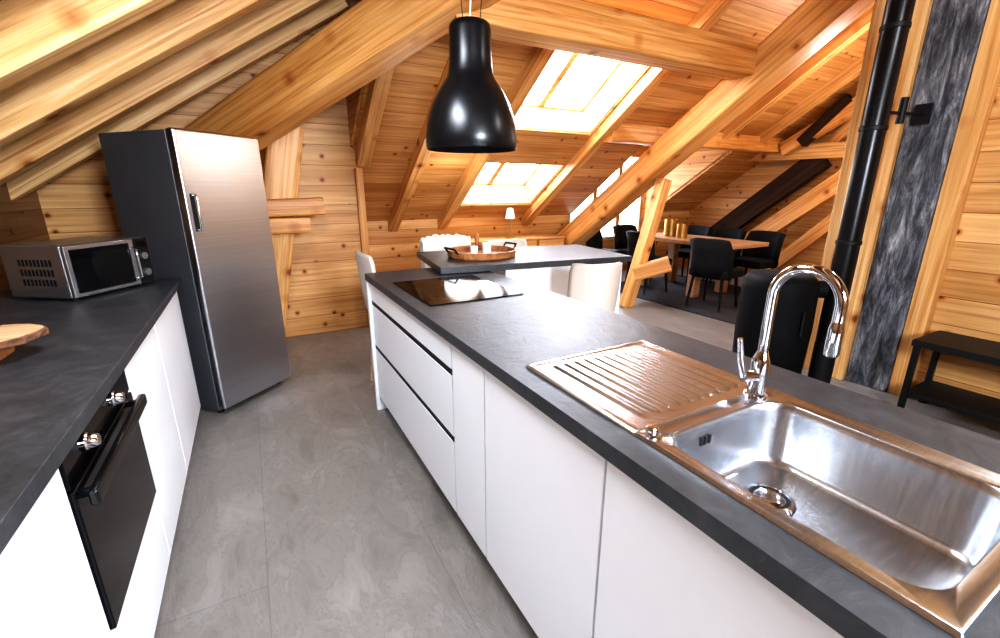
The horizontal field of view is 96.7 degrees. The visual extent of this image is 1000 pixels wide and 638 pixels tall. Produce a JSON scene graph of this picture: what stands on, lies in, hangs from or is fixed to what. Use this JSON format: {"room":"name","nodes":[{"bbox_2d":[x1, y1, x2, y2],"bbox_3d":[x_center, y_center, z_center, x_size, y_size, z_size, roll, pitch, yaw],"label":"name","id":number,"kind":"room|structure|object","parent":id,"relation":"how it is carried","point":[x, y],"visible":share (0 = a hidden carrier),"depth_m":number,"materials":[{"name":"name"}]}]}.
{"room":"attic kitchen","nodes":[
{"label":"attic kitchen","id":0,"kind":"room"},
{"bbox_2d":[0,183,49,289],"bbox_3d":[-1.755,0.499,0.504,0.040,1.560,7.300,-9,18,-28],"label":"wall","id":1,"kind":"structure","parent":0,"point":[22,220],"depth_m":2.98,"materials":[{"name":"brown wood"}]},
{"bbox_2d":[36,15,366,337],"bbox_3d":[-2.424,-1.230,3.816,2.330,3.034,0.040,-9,18,-28],"label":"wall","id":2,"kind":"structure","parent":0,"point":[326,294],"depth_m":4.20,"materials":[{"name":"brown wood"}]},
{"bbox_2d":[339,0,363,146],"bbox_3d":[-0.974,-2.010,3.322,0.040,1.302,1.930,-9,18,-28],"label":"wall","id":3,"kind":"structure","parent":0,"point":[353,101],"depth_m":3.94,"materials":[{"name":"brown wood"}]},
{"bbox_2d":[367,215,570,271],"bbox_3d":[-0.424,-0.956,6.425,3.520,1.050,0.040,-9,18,-28],"label":"wall","id":4,"kind":"structure","parent":0,"point":[389,251],"depth_m":6.01,"materials":[{"name":"brown wood"}]},
{"bbox_2d":[154,265,999,637],"bbox_3d":[1.747,0.539,3.272,8.850,0.060,8.750,-9,18,-28],"label":"floor","id":5,"kind":"structure","parent":0,"point":[307,510],"depth_m":1.96,"materials":[{"name":"concrete"}]},
{"bbox_2d":[0,469,111,637],"bbox_3d":[-1.042,0.816,0.655,0.596,0.868,0.606,-9,18,-28],"label":"base cabinet","id":6,"kind":"object","parent":5,"relation":"on","point":[48,589],"visible":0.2,"depth_m":0.84,"materials":[{"name":"white laminate"}]},
{"bbox_2d":[110,498,169,637],"bbox_3d":[-1.325,0.668,1.163,0.580,0.868,0.590,-9,18,-28],"label":"base cabinet","id":7,"kind":"object","parent":5,"relation":"on","point":[138,618],"visible":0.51,"depth_m":1.35,"materials":[{"name":"white laminate"}]},
{"bbox_2d":[58,371,155,629],"bbox_3d":[-1.297,0.482,1.125,0.604,0.478,0.580,-9,18,-28],"label":"oven","id":8,"kind":"object","parent":7,"relation":"in","point":[106,475],"visible":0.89,"depth_m":1.15,"materials":[{"name":"black glass"}]},
{"bbox_2d":[124,326,186,554],"bbox_3d":[-1.615,0.526,1.652,0.596,0.868,0.578,-9,18,-28],"label":"base cabinet","id":9,"kind":"object","parent":5,"relation":"on","point":[145,373],"visible":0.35,"depth_m":1.74,"materials":[{"name":"white laminate"}]},
{"bbox_2d":[154,292,200,470],"bbox_3d":[-1.941,0.361,2.220,0.596,0.868,0.768,-9,18,-28],"label":"base cabinet","id":10,"kind":"object","parent":5,"relation":"on","point":[169,327],"visible":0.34,"depth_m":2.27,"materials":[{"name":"white paint"}]},
{"bbox_2d":[0,277,181,554],"bbox_3d":[-1.469,0.253,0.966,0.947,0.040,3.420,-9,18,-28],"label":"countertop","id":11,"kind":"structure","parent":10,"relation":"on","point":[52,385],"depth_m":1.24,"materials":[{"name":"stone"}]},
{"bbox_2d":[0,323,49,360],"bbox_3d":[-1.536,0.089,1.317,0.293,0.078,0.267,-9,18,-28],"label":"serving board","id":12,"kind":"object","parent":11,"relation":"on","point":[11,335],"visible":1,"depth_m":1.35,"materials":[{"name":"brown wood"}]},
{"bbox_2d":[0,236,154,300],"bbox_3d":[-2.058,-0.262,2.209,0.366,0.255,0.421,2,16,7],"label":"microwave","id":13,"kind":"object","parent":11,"relation":"on","point":[74,268],"visible":1,"depth_m":2.05,"materials":[{"name":"silver metal"}]},
{"bbox_2d":[98,127,290,412],"bbox_3d":[-1.923,-0.297,2.956,0.645,1.722,0.570,5,17,18],"label":"fridge","id":14,"kind":"object","parent":5,"relation":"on","point":[197,199],"visible":0.88,"depth_m":2.70,"materials":[{"name":"metal"}]},
{"bbox_2d":[263,127,303,331],"bbox_3d":[-1.910,-0.631,3.786,0.662,1.957,0.238,-5,17,-16],"label":"wall post","id":15,"kind":"object","parent":5,"relation":"on","point":[282,158],"visible":0.43,"depth_m":3.60,"materials":[{"name":"brown wood"}]},
{"bbox_2d":[269,216,310,233],"bbox_3d":[-1.755,-0.773,3.668,0.340,0.132,0.132,-9,18,-28],"label":"beam","id":16,"kind":"structure","parent":15,"relation":"attached to","point":[278,225],"depth_m":3.62,"materials":[{"name":"brown wood"}]},
{"bbox_2d":[266,197,324,216],"bbox_3d":[-1.683,-0.917,3.641,0.440,0.141,0.151,-10,19,-27],"label":"beam","id":17,"kind":"structure","parent":15,"relation":"attached to","point":[285,207],"depth_m":3.58,"materials":[{"name":"brown wood"}]},
{"bbox_2d":[354,168,369,327],"bbox_3d":[-1.376,-0.691,4.528,0.070,1.600,0.080,-9,18,-28],"label":"stud","id":18,"kind":"object","parent":5,"relation":"on","point":[358,172],"visible":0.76,"depth_m":4.39,"materials":[{"name":"brown wood"}]},
{"bbox_2d":[355,251,375,380],"bbox_3d":[-0.744,0.008,3.201,0.458,1.001,0.393,-10,19,-30],"label":"bar chair","id":19,"kind":"object","parent":5,"relation":"on","point":[365,263],"visible":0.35,"depth_m":2.98,"materials":[{"name":"beige leather"}]},
{"bbox_2d":[366,281,386,409],"bbox_3d":[-0.516,0.137,2.990,0.685,0.868,0.032,-9,18,-28],"label":"end panel","id":20,"kind":"object","parent":5,"relation":"on","point":[380,404],"visible":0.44,"depth_m":2.83,"materials":[{"name":"white paint"}]},
{"bbox_2d":[370,284,456,511],"bbox_3d":[-0.196,0.295,2.447,0.664,0.868,1.260,-9,18,-28],"label":"drawer unit","id":21,"kind":"object","parent":5,"relation":"on","point":[414,362],"visible":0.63,"depth_m":2.09,"materials":[{"name":"white paint"}]},
{"bbox_2d":[451,344,486,556],"bbox_3d":[0.174,0.482,1.803,0.664,0.868,0.268,-9,18,-28],"label":"base cabinet","id":22,"kind":"object","parent":5,"relation":"on","point":[468,376],"visible":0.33,"depth_m":1.62,"materials":[{"name":"white paint"}]},
{"bbox_2d":[488,239,526,246],"bbox_3d":[0.120,-0.200,3.968,0.400,0.972,0.458,-6,17,-20],"label":"bar chair","id":23,"kind":"object","parent":5,"relation":"on","point":[520,242],"visible":0.18,"depth_m":4.04,"materials":[{"name":"beige leather"}]},
{"bbox_2d":[470,234,565,246],"bbox_3d":[0.056,-0.777,6.348,1.840,0.750,0.440,-9,18,-28],"label":"sideboard","id":24,"kind":"object","parent":5,"relation":"on","point":[538,239],"visible":0.22,"depth_m":6.32,"materials":[{"name":"brown wood"}]},
{"bbox_2d":[505,208,514,238],"bbox_3d":[0.141,-1.331,6.177,0.140,0.410,0.140,-9,18,-28],"label":"desk lamp","id":25,"kind":"object","parent":24,"relation":"on","point":[510,214],"visible":1,"depth_m":6.11,"materials":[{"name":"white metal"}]},
{"bbox_2d":[417,244,631,313],"bbox_3d":[0.153,-0.017,3.371,1.380,0.952,0.760,-6,17,-20],"label":"table","id":26,"kind":"object","parent":5,"relation":"on","point":[544,267],"visible":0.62,"depth_m":3.01,"materials":[{"name":"stone"}]},
{"bbox_2d":[444,242,516,260],"bbox_3d":[-0.128,-0.480,3.118,0.483,0.079,0.489,1,16,4],"label":"tray","id":27,"kind":"object","parent":26,"relation":"on","point":[498,252],"visible":0.95,"depth_m":2.98,"materials":[{"name":"brown wood"}]},
{"bbox_2d":[470,246,477,253],"bbox_3d":[-0.182,-0.485,3.133,0.054,0.055,0.054,-9,18,-28],"label":"glass","id":28,"kind":"object","parent":27,"relation":"on","point":[474,249],"visible":0.75,"depth_m":3.11,"materials":[{"name":"white ceramic"}]},
{"bbox_2d":[474,233,478,244],"bbox_3d":[-0.175,-0.589,3.392,0.048,0.135,0.048,-9,18,-28],"label":"pepper mill","id":29,"kind":"object","parent":27,"relation":"on","point":[476,237],"visible":0.66,"depth_m":3.37,"materials":[{"name":"brown wood"}]},
{"bbox_2d":[482,242,490,252],"bbox_3d":[-0.095,-0.512,3.198,0.066,0.070,0.066,-9,18,-28],"label":"mug","id":30,"kind":"object","parent":27,"relation":"on","point":[486,246],"visible":0.98,"depth_m":3.17,"materials":[{"name":"white ceramic"}]},
{"bbox_2d":[485,370,606,637],"bbox_3d":[0.377,0.585,1.450,0.664,0.868,0.568,-9,18,-28],"label":"base cabinet","id":31,"kind":"object","parent":5,"relation":"on","point":[545,487],"visible":0.41,"depth_m":1.22,"materials":[{"name":"white paint"}]},
{"bbox_2d":[365,268,999,637],"bbox_3d":[0.341,0.127,1.398,0.710,0.040,3.560,-9,18,-28],"label":"countertop","id":32,"kind":"structure","parent":31,"relation":"on","point":[503,336],"depth_m":0.99,"materials":[{"name":"stone"}]},
{"bbox_2d":[393,275,522,306],"bbox_3d":[-0.238,-0.160,2.306,0.483,0.005,0.585,-9,18,-28],"label":"cooktop","id":33,"kind":"object","parent":32,"relation":"in","point":[465,288],"visible":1,"depth_m":2.26,"materials":[{"name":"black glass"}]},
{"bbox_2d":[527,340,999,637],"bbox_3d":[0.501,0.283,1.019,0.463,0.183,0.930,-9,18,-28],"label":"sink","id":34,"kind":"object","parent":32,"relation":"in","point":[918,523],"visible":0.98,"depth_m":0.93,"materials":[{"name":"metal"}]},
{"bbox_2d":[737,263,848,399],"bbox_3d":[0.638,0.045,0.984,0.104,0.336,0.180,-9,18,-28],"label":"tap","id":35,"kind":"object","parent":32,"relation":"on","point":[756,378],"visible":1,"depth_m":1.01,"materials":[{"name":"silver metal"}]},
{"bbox_2d":[567,262,621,311],"bbox_3d":[0.555,0.099,2.910,0.344,0.989,0.458,-4,17,-13],"label":"bar chair","id":36,"kind":"object","parent":5,"relation":"on","point":[597,285],"visible":0.47,"depth_m":2.63,"materials":[{"name":"beige leather"}]},
{"bbox_2d":[586,231,620,253],"bbox_3d":[1.606,-1.045,7.103,0.530,0.847,0.535,10,19,31],"label":"dining chair","id":37,"kind":"object","parent":5,"relation":"on","point":[596,241],"visible":0.2,"depth_m":7.22,"materials":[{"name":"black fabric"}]},
{"bbox_2d":[613,224,636,254],"bbox_3d":[2.154,-1.118,7.354,0.535,0.847,0.530,-9,18,-28],"label":"dining chair","id":38,"kind":"object","parent":5,"relation":"on","point":[620,237],"visible":0.3,"depth_m":7.39,"materials":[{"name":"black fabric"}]},
{"bbox_2d":[619,178,671,307],"bbox_3d":[1.739,-0.888,5.351,0.494,1.555,0.173,0,16,-1],"label":"post","id":39,"kind":"object","parent":5,"relation":"on","point":[661,188],"visible":0.84,"depth_m":5.28,"materials":[{"name":"brown wood"}]},
{"bbox_2d":[632,256,671,280],"bbox_3d":[1.825,-0.606,5.346,0.457,0.306,0.139,5,17,16],"label":"knee brace","id":40,"kind":"object","parent":39,"relation":"attached to","point":[662,265],"visible":1,"depth_m":5.28,"materials":[{"name":"brown wood"}]},
{"bbox_2d":[557,0,874,244],"bbox_3d":[2.287,-2.181,4.100,0.285,3.750,5.513,-9,18,-28],"label":"beam","id":41,"kind":"structure","parent":39,"relation":"attached to","point":[814,23],"depth_m":4.24,"materials":[{"name":"brown wood"}]},
{"bbox_2d":[620,274,740,323],"bbox_3d":[2.797,-0.351,6.204,1.850,0.012,2.300,-9,18,-28],"label":"rug","id":42,"kind":"object","parent":5,"relation":"on","point":[675,297],"visible":0.43,"depth_m":5.97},
{"bbox_2d":[623,231,671,294],"bbox_3d":[2.050,-0.811,6.252,0.530,0.847,0.535,-7,18,-22],"label":"dining chair","id":43,"kind":"object","parent":42,"relation":"on","point":[632,236],"visible":0.42,"depth_m":6.11,"materials":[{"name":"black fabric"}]},
{"bbox_2d":[664,225,713,282],"bbox_3d":[2.985,-1.037,7.029,0.530,0.847,0.535,-9,18,-28],"label":"dining chair","id":44,"kind":"object","parent":42,"relation":"on","point":[684,252],"visible":0.53,"depth_m":7.00,"materials":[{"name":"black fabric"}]},
{"bbox_2d":[640,232,768,297],"bbox_3d":[2.716,-0.774,6.309,0.780,0.740,1.640,-9,18,-28],"label":"dining table","id":45,"kind":"object","parent":42,"relation":"on","point":[674,243],"visible":0.41,"depth_m":6.16,"materials":[{"name":"brown wood"}]},
{"bbox_2d":[664,219,678,235],"bbox_3d":[2.489,-1.331,6.468,0.180,0.240,0.180,-9,18,-28],"label":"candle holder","id":46,"kind":"object","parent":45,"relation":"on","point":[670,228],"visible":0.96,"depth_m":6.40,"materials":[{"name":"gold metal"}]},
{"bbox_2d":[676,223,688,237],"bbox_3d":[2.561,-1.242,6.250,0.150,0.190,0.150,-9,18,-28],"label":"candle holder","id":47,"kind":"object","parent":45,"relation":"on","point":[682,228],"visible":1,"depth_m":6.20,"materials":[{"name":"gold metal"}]},
{"bbox_2d":[685,238,743,311],"bbox_3d":[2.591,-0.561,5.390,0.530,0.847,0.535,-11,20,-34],"label":"dining chair","id":48,"kind":"object","parent":42,"relation":"on","point":[713,259],"visible":1,"depth_m":5.19,"materials":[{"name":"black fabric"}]},
{"bbox_2d":[710,228,746,286],"bbox_3d":[3.246,-0.905,6.575,0.530,0.847,0.535,-9,18,-28],"label":"dining chair","id":49,"kind":"object","parent":42,"relation":"on","point":[732,233],"visible":0.23,"depth_m":6.55,"materials":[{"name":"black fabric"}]},
{"bbox_2d":[727,230,785,288],"bbox_3d":[3.507,-0.773,6.121,0.530,0.847,0.535,-9,18,-28],"label":"dining chair","id":50,"kind":"object","parent":42,"relation":"on","point":[759,257],"visible":0.66,"depth_m":6.06,"materials":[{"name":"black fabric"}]},
{"bbox_2d":[594,461,843,637],"bbox_3d":[0.662,0.729,0.954,0.664,0.868,0.608,-9,18,-28],"label":"base cabinet","id":51,"kind":"object","parent":5,"relation":"on","point":[661,576],"visible":0.28,"depth_m":0.81,"materials":[{"name":"white paint"}]},
{"bbox_2d":[732,269,828,373],"bbox_3d":[1.983,0.076,3.238,0.482,0.847,0.490,-9,18,-28],"label":"stove","id":52,"kind":"object","parent":5,"relation":"on","point":[798,296],"visible":0.52,"depth_m":3.04,"materials":[{"name":"black paint"}]},
{"bbox_2d":[818,280,828,297],"bbox_3d":[2.214,-0.206,3.074,0.067,0.120,0.120,6,17,18],"label":"outlet","id":53,"kind":"object","parent":52,"relation":"attached to","point":[823,286],"depth_m":3.02,"materials":[{"name":"black plastic"}]},
{"bbox_2d":[740,170,839,255],"bbox_3d":[4.147,-1.388,6.857,0.140,1.784,2.146,-9,18,-28],"label":"brace","id":54,"kind":"object","parent":5,"relation":"on","point":[825,191],"visible":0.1,"depth_m":6.34,"materials":[{"name":"brown wood"}]},
{"bbox_2d":[767,213,831,268],"bbox_3d":[4.408,-1.059,6.568,0.120,1.244,1.218,-9,18,-28],"label":"brace","id":55,"kind":"object","parent":5,"relation":"on","point":[820,230],"visible":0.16,"depth_m":6.44,"materials":[{"name":"brown wood"}]},
{"bbox_2d":[807,0,933,383],"bbox_3d":[2.439,-1.339,2.772,0.485,3.825,0.219,-7,18,-23],"label":"pipe","id":56,"kind":"object","parent":5,"relation":"on","point":[896,23],"visible":0.77,"depth_m":2.77,"materials":[{"name":"black metal"}]},
{"bbox_2d":[897,330,999,423],"bbox_3d":[2.986,0.472,2.478,0.400,0.510,1.050,-9,18,-28],"label":"bench","id":57,"kind":"object","parent":5,"relation":"on","point":[985,407],"visible":0.93,"depth_m":2.73,"materials":[{"name":"black paint"}]},
{"bbox_2d":[907,380,999,423],"bbox_3d":[2.986,0.569,2.506,0.360,0.030,1.010,-9,18,-28],"label":"shelf","id":58,"kind":"object","parent":57,"relation":"attached to","point":[985,407],"depth_m":2.73,"materials":[{"name":"black paint"}]},
{"bbox_3d":[-0.402,-0.165,3.821,0.400,0.987,0.458,-6,17,-20],"label":"bar chair","id":59,"kind":"object","parent":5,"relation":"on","visible":0},
{"bbox_2d":[419,233,470,268],"bbox_3d":[-0.474,-0.538,3.900,0.448,0.418,0.188,-6,17,-20],"label":"sheepskin","id":60,"kind":"object","parent":59,"relation":"on","point":[435,242],"visible":0.45,"depth_m":3.81,"materials":[{"name":"white fur"}]},
{"bbox_2d":[353,0,868,220],"bbox_3d":[2.244,-2.768,3.862,6.340,3.998,6.122,-9,18,-28],"label":"ceiling","id":61,"kind":"structure","parent":0,"point":[415,80],"depth_m":4.94,"materials":[{"name":"brown wood"}]},
{"bbox_2d":[355,67,393,166],"bbox_3d":[-0.898,-1.936,3.395,0.120,1.384,2.019,-9,18,-28],"label":"rafter","id":62,"kind":"object","parent":61,"relation":"attached to","point":[378,89],"visible":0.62,"depth_m":3.78,"materials":[{"name":"brown wood"}]},
{"bbox_2d":[388,57,448,231],"bbox_3d":[-0.542,-1.900,3.961,0.120,2.508,3.749,-9,18,-28],"label":"rafter","id":63,"kind":"object","parent":61,"relation":"attached to","point":[420,156],"visible":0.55,"depth_m":4.75,"materials":[{"name":"brown wood"}]},
{"bbox_2d":[437,0,585,229],"bbox_3d":[0.218,-2.121,3.929,0.120,2.950,4.429,-9,18,-28],"label":"rafter","id":64,"kind":"object","parent":61,"relation":"attached to","point":[538,58],"visible":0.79,"depth_m":4.11,"materials":[{"name":"brown wood"}]},
{"bbox_2d":[462,163,561,203],"bbox_3d":[0.057,-1.886,5.744,1.200,0.790,0.962,-9,18,-28],"label":"window","id":65,"kind":"structure","parent":61,"relation":"attached to","point":[489,192],"depth_m":6.12,"materials":[{"name":"white glass"}]},
{"bbox_2d":[514,53,646,132],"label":"window","id":66,"kind":"structure","parent":61,"relation":"attached to","point":[540,115],"depth_m":4.81,"materials":[{"name":"white glass"}]},
{"bbox_2d":[521,0,735,225],"bbox_3d":[1.714,-2.557,3.866,0.120,3.821,5.769,-9,18,-28],"label":"rafter","id":67,"kind":"object","parent":61,"relation":"attached to","point":[708,15],"visible":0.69,"depth_m":4.77,"materials":[{"name":"brown wood"}]},
{"bbox_2d":[603,123,782,152],"bbox_3d":[2.631,-2.312,5.742,3.240,0.204,0.168,-9,18,-28],"label":"tie beam","id":68,"kind":"structure","parent":61,"relation":"attached to","point":[626,133],"depth_m":5.72,"materials":[{"name":"brown wood"}]},
{"bbox_2d":[778,97,854,155],"bbox_3d":[4.532,-2.712,5.445,0.140,1.224,1.985,-9,18,-28],"label":"brace","id":69,"kind":"object","parent":68,"relation":"attached to","point":[790,145],"visible":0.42,"depth_m":5.93,"materials":[{"name":"brown wood"}]},
{"bbox_2d":[796,93,852,146],"bbox_3d":[4.297,-2.613,5.874,0.120,0.595,0.595,-9,18,-28],"label":"brace","id":70,"kind":"object","parent":69,"relation":"attached to","point":[805,139],"visible":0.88,"depth_m":5.83,"materials":[{"name":"brown wood"}]},
{"bbox_2d":[748,141,845,161],"bbox_3d":[4.432,-2.324,6.155,0.180,0.200,2.800,-9,19,-28],"label":"beam","id":71,"kind":"structure","parent":61,"relation":"attached to","point":[829,150],"depth_m":6.16,"materials":[{"name":"orange wood"}]},
{"bbox_2d":[711,159,831,235],"bbox_3d":[4.063,-1.786,7.116,0.140,1.651,1.973,-9,18,-28],"label":"brace","id":72,"kind":"object","parent":71,"relation":"attached to","point":[803,171],"visible":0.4,"depth_m":6.75,"materials":[{"name":"brown wood"}]},
{"bbox_2d":[827,119,850,141],"bbox_3d":[4.687,-2.661,5.728,0.100,0.788,0.688,-9,18,-28],"label":"stud","id":73,"kind":"object","parent":71,"relation":"on","point":[841,134],"visible":0.18,"depth_m":5.93,"materials":[{"name":"brown wood"}]},
{"bbox_2d":[720,5,873,138],"bbox_3d":[3.515,-2.887,4.597,0.120,1.787,2.639,-9,18,-28],"label":"rafter","id":74,"kind":"object","parent":61,"relation":"attached to","point":[859,26],"visible":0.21,"depth_m":4.88,"materials":[{"name":"brown wood"}]},
{"bbox_2d":[755,55,863,142],"bbox_3d":[4.215,-2.995,4.968,0.120,1.787,2.639,-9,18,-28],"label":"rafter","id":75,"kind":"object","parent":61,"relation":"attached to","point":[852,71],"visible":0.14,"depth_m":5.54,"materials":[{"name":"brown wood"}]},
{"bbox_2d":[583,146,649,268],"bbox_3d":[1.828,-1.872,7.644,1.800,2.130,0.040,-9,18,-28],"label":"wall","id":76,"kind":"structure","parent":0,"point":[607,244],"depth_m":7.86,"materials":[{"name":"brown wood"}]},
{"bbox_2d":[591,154,642,239],"bbox_3d":[1.813,-2.081,7.610,1.700,1.450,0.060,-9,18,-28],"label":"window","id":77,"kind":"structure","parent":76,"relation":"in","point":[620,170],"depth_m":7.84,"materials":[{"name":"white glass"}]},
{"bbox_2d":[654,211,689,264],"bbox_3d":[3.131,-1.503,8.310,1.000,1.050,0.040,-9,18,-28],"label":"wall","id":78,"kind":"structure","parent":0,"point":[683,216],"depth_m":8.26,"materials":[{"name":"brown wood"}]},
{"bbox_2d":[643,148,728,220],"bbox_3d":[3.051,-1.784,7.302,0.040,2.152,1.900,-9,18,-28],"label":"wall","id":79,"kind":"structure","parent":0,"point":[701,159],"depth_m":7.11,"materials":[{"name":"brown wood"}]},
{"bbox_2d":[684,121,846,279],"bbox_3d":[4.632,-2.416,6.332,0.040,3.908,4.450,-9,18,-28],"label":"wall","id":80,"kind":"structure","parent":0,"point":[710,211],"depth_m":7.00,"materials":[{"name":"brown wood"}]},
{"bbox_2d":[914,83,999,398],"bbox_3d":[3.717,-1.459,1.118,0.040,4.978,4.000,-9,18,-28],"label":"wall","id":81,"kind":"structure","parent":0,"point":[968,304],"depth_m":2.79,"materials":[{"name":"brown wood"}]},
{"bbox_2d":[845,0,990,391],"bbox_3d":[2.762,-1.408,2.784,0.120,3.950,0.260,-9,18,-28],"label":"trim","id":82,"kind":"structure","parent":81,"relation":"attached to","point":[954,31],"depth_m":2.90,"materials":[{"name":"grey stone"}]},
{"bbox_2d":[887,0,999,395],"bbox_3d":[2.856,-1.387,2.623,0.090,4.000,0.108,-9,18,-28],"label":"wooden post","id":83,"kind":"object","parent":81,"relation":"attached to","point":[984,82],"depth_m":2.77,"materials":[{"name":"brown wood"}]},
{"bbox_3d":[0.592,-2.242,1.009,6.321,0.040,7.220,-41,30,-14],"label":"ceiling","id":84,"kind":"structure","parent":0,"visible":0},
{"bbox_2d":[0,0,176,90],"bbox_3d":[-1.040,-1.541,1.761,3.356,2.265,0.115,-9,18,-28],"label":"rafter","id":85,"kind":"object","parent":84,"relation":"attached to","point":[35,35],"visible":1,"depth_m":1.56,"materials":[{"name":"orange wood"}]},
{"bbox_2d":[0,0,270,147],"bbox_3d":[-1.611,-1.457,2.195,2.736,1.862,0.115,-9,18,-28],"label":"rafter","id":86,"kind":"object","parent":84,"relation":"attached to","point":[28,104],"visible":0.75,"depth_m":2.08,"materials":[{"name":"orange wood"}]},
{"bbox_2d":[0,0,327,184],"bbox_3d":[-2.028,-1.521,2.698,2.492,1.704,0.115,-9,18,-28],"label":"rafter","id":87,"kind":"object","parent":84,"relation":"attached to","point":[47,140],"visible":0.62,"depth_m":2.63,"materials":[{"name":"orange wood"}]},
{"bbox_2d":[6,0,347,200],"bbox_3d":[-2.332,-1.675,3.228,2.492,1.704,0.115,-9,18,-28],"label":"rafter","id":88,"kind":"object","parent":84,"relation":"attached to","point":[20,186],"visible":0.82,"depth_m":3.20,"materials":[{"name":"orange wood"}]},
{"bbox_2d":[182,0,499,150],"bbox_3d":[-0.374,-1.895,2.613,4.246,2.016,0.302,5,17,15],"label":"beam","id":89,"kind":"structure","parent":84,"relation":"attached to","point":[370,38],"depth_m":2.79,"materials":[{"name":"brown wood"}]},
{"bbox_2d":[454,0,759,79],"bbox_3d":[1.043,-2.123,3.384,3.100,0.261,0.266,-9,18,-28],"label":"purlin","id":90,"kind":"object","parent":89,"relation":"attached to","point":[582,27],"visible":0.82,"depth_m":3.17,"materials":[{"name":"brown wood"}]},
{"bbox_2d":[426,0,516,152],"bbox_3d":[-0.123,-1.457,1.742,0.394,1.491,0.394,-9,18,-28],"label":"pendant lamp","id":91,"kind":"object","parent":84,"relation":"hanging from","point":[470,112],"visible":1,"depth_m":1.77,"materials":[{"name":"black metal"}]},
{"bbox_3d":[4.200,-1.641,3.722,3.350,3.875,0.040,-9,18,-28],"label":"wall partition","id":92,"kind":"structure","parent":0,"visible":0},
{"bbox_2d":[803,0,932,379],"bbox_3d":[2.626,-1.337,3.061,0.200,3.660,0.298,-9,18,-28],"label":"wooden post","id":93,"kind":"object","parent":92,"relation":"attached to","point":[922,9],"depth_m":3.07,"materials":[{"name":"orange wood"}]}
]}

